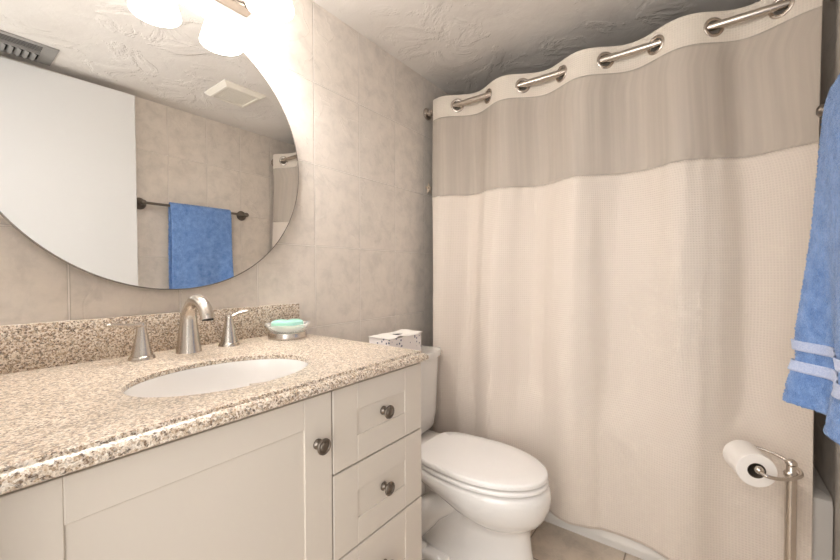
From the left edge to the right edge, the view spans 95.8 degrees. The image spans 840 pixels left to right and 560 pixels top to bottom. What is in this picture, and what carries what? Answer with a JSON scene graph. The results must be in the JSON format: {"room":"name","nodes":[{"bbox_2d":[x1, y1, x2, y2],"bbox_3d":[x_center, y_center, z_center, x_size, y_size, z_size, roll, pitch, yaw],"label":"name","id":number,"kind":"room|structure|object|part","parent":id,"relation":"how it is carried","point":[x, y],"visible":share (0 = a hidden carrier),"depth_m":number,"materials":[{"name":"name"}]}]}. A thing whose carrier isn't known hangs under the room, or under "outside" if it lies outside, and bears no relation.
{"room":"bathroom","nodes":[
{"label":"bathroom","id":0,"kind":"room"},
{"bbox_2d":[0,0,460,346],"bbox_3d":[-0.283,0.001,1.721,0.120,2.233,2.690,1,1,37],"label":"wall","id":1,"kind":"structure","parent":0,"point":[354,252],"depth_m":1.51,"materials":[{"name":"beige tile"}]},
{"bbox_2d":[0,0,298,289],"bbox_3d":[-0.687,-0.373,1.056,0.024,0.803,0.803,1,1,37],"label":"round mirror","id":2,"kind":"object","parent":1,"relation":"attached to","point":[141,146],"visible":1,"depth_m":0.98,"materials":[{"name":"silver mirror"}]},
{"bbox_2d":[0,303,299,374],"bbox_3d":[-0.703,0.143,1.045,0.020,0.102,0.856,1,1,37],"label":"backsplash","id":3,"kind":"structure","parent":1,"relation":"attached to","point":[30,346],"depth_m":0.93,"materials":[{"name":"stone"}]},
{"bbox_2d":[215,0,293,22],"bbox_3d":[-0.599,-0.875,0.989,0.236,0.159,0.522,1,1,37],"label":"vanity light","id":4,"kind":"object","parent":1,"relation":"attached to","point":[275,11],"visible":1,"depth_m":1.16,"materials":[{"name":"white glass"}]},
{"bbox_3d":[-0.440,-0.853,1.114,0.132,0.109,0.132,1,1,37],"label":"lamp shade","id":5,"kind":"part","parent":4,"relation":"part of","materials":[{"name":"white glass"}]},
{"bbox_3d":[-0.440,-0.851,1.114,0.060,0.104,0.060,1,1,37],"label":"bulb","id":6,"kind":"part","parent":4,"relation":"part of","materials":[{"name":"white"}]},
{"bbox_2d":[426,183,431,193],"bbox_3d":[0.051,-0.495,2.045,0.013,0.068,0.068,1,1,37],"label":"star ornament","id":7,"kind":"object","parent":1,"relation":"attached to","point":[428,187],"visible":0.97,"depth_m":2.04,"materials":[{"name":"beige"}]},
{"bbox_2d":[423,0,834,119],"bbox_3d":[0.644,-0.882,1.585,1.507,0.064,0.064,1,1,36],"label":"shower rod","id":8,"kind":"object","parent":1,"relation":"attached to","point":[784,4],"visible":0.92,"depth_m":1.45,"materials":[{"name":"silver metal"}]},
{"bbox_2d":[432,0,822,559],"bbox_3d":[0.631,0.021,1.564,1.418,1.904,0.164,1,1,36],"label":"shower curtain","id":9,"kind":"object","parent":8,"relation":"hanging from","point":[620,247],"visible":0.94,"depth_m":1.42,"materials":[{"name":"beige fabric"}]},
{"bbox_2d":[312,0,786,100],"bbox_3d":[0.364,-1.099,1.210,1.750,0.080,2.690,1,1,37],"label":"ceiling","id":10,"kind":"structure","parent":0,"point":[460,47],"depth_m":1.60,"materials":[{"name":"paint"}]},
{"bbox_2d":[530,521,642,559],"bbox_3d":[-0.072,1.117,0.660,1.750,0.060,4.170,1,1,37],"label":"floor","id":11,"kind":"structure","parent":0,"point":[549,541],"depth_m":1.51,"materials":[{"name":"tile"}]},
{"bbox_2d":[0,363,421,559],"bbox_3d":[-0.469,0.653,0.873,0.603,0.860,0.843,1,1,37],"label":"vanity cabinet","id":12,"kind":"object","parent":11,"relation":"on","point":[335,474],"visible":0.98,"depth_m":0.67,"materials":[{"name":"beige paint"}]},
{"bbox_3d":[-0.332,0.613,0.608,0.016,0.756,0.478,1,1,37],"label":"door","id":13,"kind":"part","parent":12,"relation":"part of","materials":[{"name":"beige paint"}]},
{"bbox_2d":[0,303,428,494],"bbox_3d":[-0.471,0.158,0.870,0.602,0.128,0.856,1,1,37],"label":"countertop","id":14,"kind":"structure","parent":12,"relation":"on","point":[64,407],"depth_m":0.75,"materials":[{"name":"stone"}]},
{"bbox_2d":[104,295,248,361],"bbox_3d":[-0.592,0.116,0.984,0.160,0.156,0.347,1,1,37],"label":"faucet","id":15,"kind":"object","parent":14,"relation":"on","point":[188,340],"visible":1,"depth_m":1.00,"materials":[{"name":"silver metal"}]},
{"bbox_3d":[-0.701,0.109,0.901,0.023,0.021,0.085,0,1,22],"label":"lever","id":16,"kind":"part","parent":15,"relation":"part of","materials":[{"name":"silver metal"}]},
{"bbox_3d":[-0.688,0.149,0.937,0.057,0.092,0.057,1,1,37],"label":"handle","id":17,"kind":"part","parent":15,"relation":"part of","materials":[{"name":"silver metal"}]},
{"bbox_3d":[-0.585,0.116,0.993,0.160,0.156,0.063,1,1,37],"label":"spout","id":18,"kind":"part","parent":15,"relation":"part of","materials":[{"name":"silver metal"}]},
{"bbox_3d":[-0.559,0.145,1.109,0.057,0.092,0.057,1,1,37],"label":"handle","id":19,"kind":"part","parent":15,"relation":"part of","materials":[{"name":"silver metal"}]},
{"bbox_3d":[-0.540,0.102,1.124,0.061,0.026,0.023,-1,1,-40],"label":"lever","id":20,"kind":"part","parent":15,"relation":"part of","materials":[{"name":"silver metal"}]},
{"bbox_2d":[123,359,307,396],"bbox_3d":[-0.413,0.290,0.818,0.316,0.165,0.408,1,1,37],"label":"sink","id":21,"kind":"object","parent":14,"relation":"in","point":[237,374],"visible":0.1,"depth_m":0.92,"materials":[{"name":"white ceramic"}]},
{"bbox_2d":[268,329,306,340],"bbox_3d":[-0.433,0.164,1.240,0.140,0.047,0.140,1,1,37],"label":"soap dish","id":22,"kind":"object","parent":14,"relation":"on","point":[280,334],"visible":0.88,"depth_m":1.20,"materials":[{"name":"silver metal"}]},
{"bbox_2d":[271,319,303,328],"bbox_3d":[-0.433,0.143,1.240,0.100,0.030,0.060,-1,1,-20],"label":"soap bar","id":23,"kind":"object","parent":22,"relation":"in","point":[280,323],"visible":1,"depth_m":1.22,"materials":[{"name":"teal"}]},
{"bbox_3d":[-0.195,0.328,0.752,0.025,0.032,0.032,1,1,37],"label":"knob","id":24,"kind":"part","parent":12,"relation":"part of","materials":[{"name":"grey metal"}]},
{"bbox_3d":[-0.095,0.317,0.919,0.016,0.177,0.308,1,1,37],"label":"drawer","id":25,"kind":"part","parent":12,"relation":"part of","materials":[{"name":"beige paint"}]},
{"bbox_3d":[-0.095,0.501,0.923,0.016,0.184,0.308,1,1,37],"label":"drawer","id":26,"kind":"part","parent":12,"relation":"part of","materials":[{"name":"beige paint"}]},
{"bbox_3d":[-0.094,0.692,0.926,0.016,0.190,0.308,1,1,37],"label":"drawer","id":27,"kind":"part","parent":12,"relation":"part of","materials":[{"name":"beige paint"}]},
{"bbox_3d":[-0.079,0.314,0.907,0.025,0.032,0.032,1,1,37],"label":"knob","id":28,"kind":"part","parent":12,"relation":"part of","materials":[{"name":"grey metal"}]},
{"bbox_3d":[-0.078,0.498,0.911,0.025,0.032,0.032,1,1,37],"label":"knob","id":29,"kind":"part","parent":12,"relation":"part of","materials":[{"name":"grey metal"}]},
{"bbox_2d":[419,345,550,559],"bbox_3d":[0.131,0.701,1.512,0.770,0.739,0.502,1,1,37],"label":"toilet","id":30,"kind":"object","parent":11,"relation":"on","point":[482,498],"visible":0.7,"depth_m":1.35,"materials":[{"name":"white ceramic"}]},
{"bbox_2d":[368,329,422,350],"bbox_3d":[-0.102,0.277,1.628,0.126,0.102,0.212,1,1,40],"label":"tissue box","id":31,"kind":"object","parent":30,"relation":"on","point":[402,338],"visible":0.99,"depth_m":1.59,"materials":[{"name":"white cardboard"}]},
{"bbox_3d":[-0.099,0.529,1.682,0.189,0.333,0.482,1,1,37],"label":"tank","id":32,"kind":"part","parent":30,"relation":"part of","materials":[{"name":"white ceramic"}]},
{"bbox_3d":[-0.097,0.346,1.676,0.205,0.034,0.502,1,1,37],"label":"tank lid","id":33,"kind":"part","parent":30,"relation":"part of","materials":[{"name":"white ceramic"}]},
{"bbox_3d":[0.234,0.677,1.435,0.490,0.022,0.330,1,1,37],"label":"seat lid","id":34,"kind":"part","parent":30,"relation":"part of","materials":[{"name":"white plastic"}]},
{"bbox_3d":[0.240,0.701,1.430,0.477,0.016,0.332,1,1,37],"label":"seat","id":35,"kind":"part","parent":30,"relation":"part of","materials":[{"name":"white plastic"}]},
{"bbox_2d":[428,426,832,559],"bbox_3d":[0.860,0.848,1.896,1.504,0.425,0.819,1,1,37],"label":"bathtub","id":36,"kind":"object","parent":11,"relation":"on","point":[822,534],"visible":0.07,"depth_m":1.19,"materials":[{"name":"white ceramic"}]},
{"bbox_2d":[752,445,803,559],"bbox_3d":[1.022,0.787,1.072,0.195,0.573,0.178,1,1,37],"label":"toilet paper stand","id":37,"kind":"object","parent":11,"relation":"on","point":[790,473],"visible":0.84,"depth_m":1.05,"materials":[{"name":"silver metal"}]},
{"bbox_2d":[723,440,777,486],"bbox_3d":[0.959,0.533,1.107,0.093,0.093,0.100,0,1,21],"label":"toilet paper roll","id":38,"kind":"object","parent":37,"relation":"hanging from","point":[740,455],"visible":0.96,"depth_m":1.07,"materials":[{"name":"white paper"}]},
{"bbox_3d":[1.011,0.527,1.085,0.129,0.034,0.178,0,1,23],"label":"holder arm","id":39,"kind":"part","parent":37,"relation":"part of","materials":[{"name":"silver metal"}]},
{"bbox_2d":[782,74,839,444],"bbox_3d":[0.844,-0.074,0.760,0.124,0.760,0.376,1,1,37],"label":"bath towel","id":40,"kind":"object","parent":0,"point":[813,379],"visible":1,"depth_m":0.85,"materials":[{"name":"blue fabric"}]},
{"bbox_2d":[813,0,839,559],"bbox_3d":[1.020,0.014,0.741,0.120,2.233,2.690,1,1,37],"label":"wall","id":41,"kind":"structure","parent":0,"point":[826,452],"depth_m":1.19,"materials":[{"name":"beige tile"}]},
{"bbox_2d":[816,104,823,116],"bbox_3d":[0.874,-0.430,0.712,0.084,0.069,0.681,1,1,37],"label":"towel bar","id":42,"kind":"object","parent":41,"relation":"attached to","point":[819,110],"visible":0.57,"depth_m":0.97,"materials":[{"name":"grey metal"}]}
]}

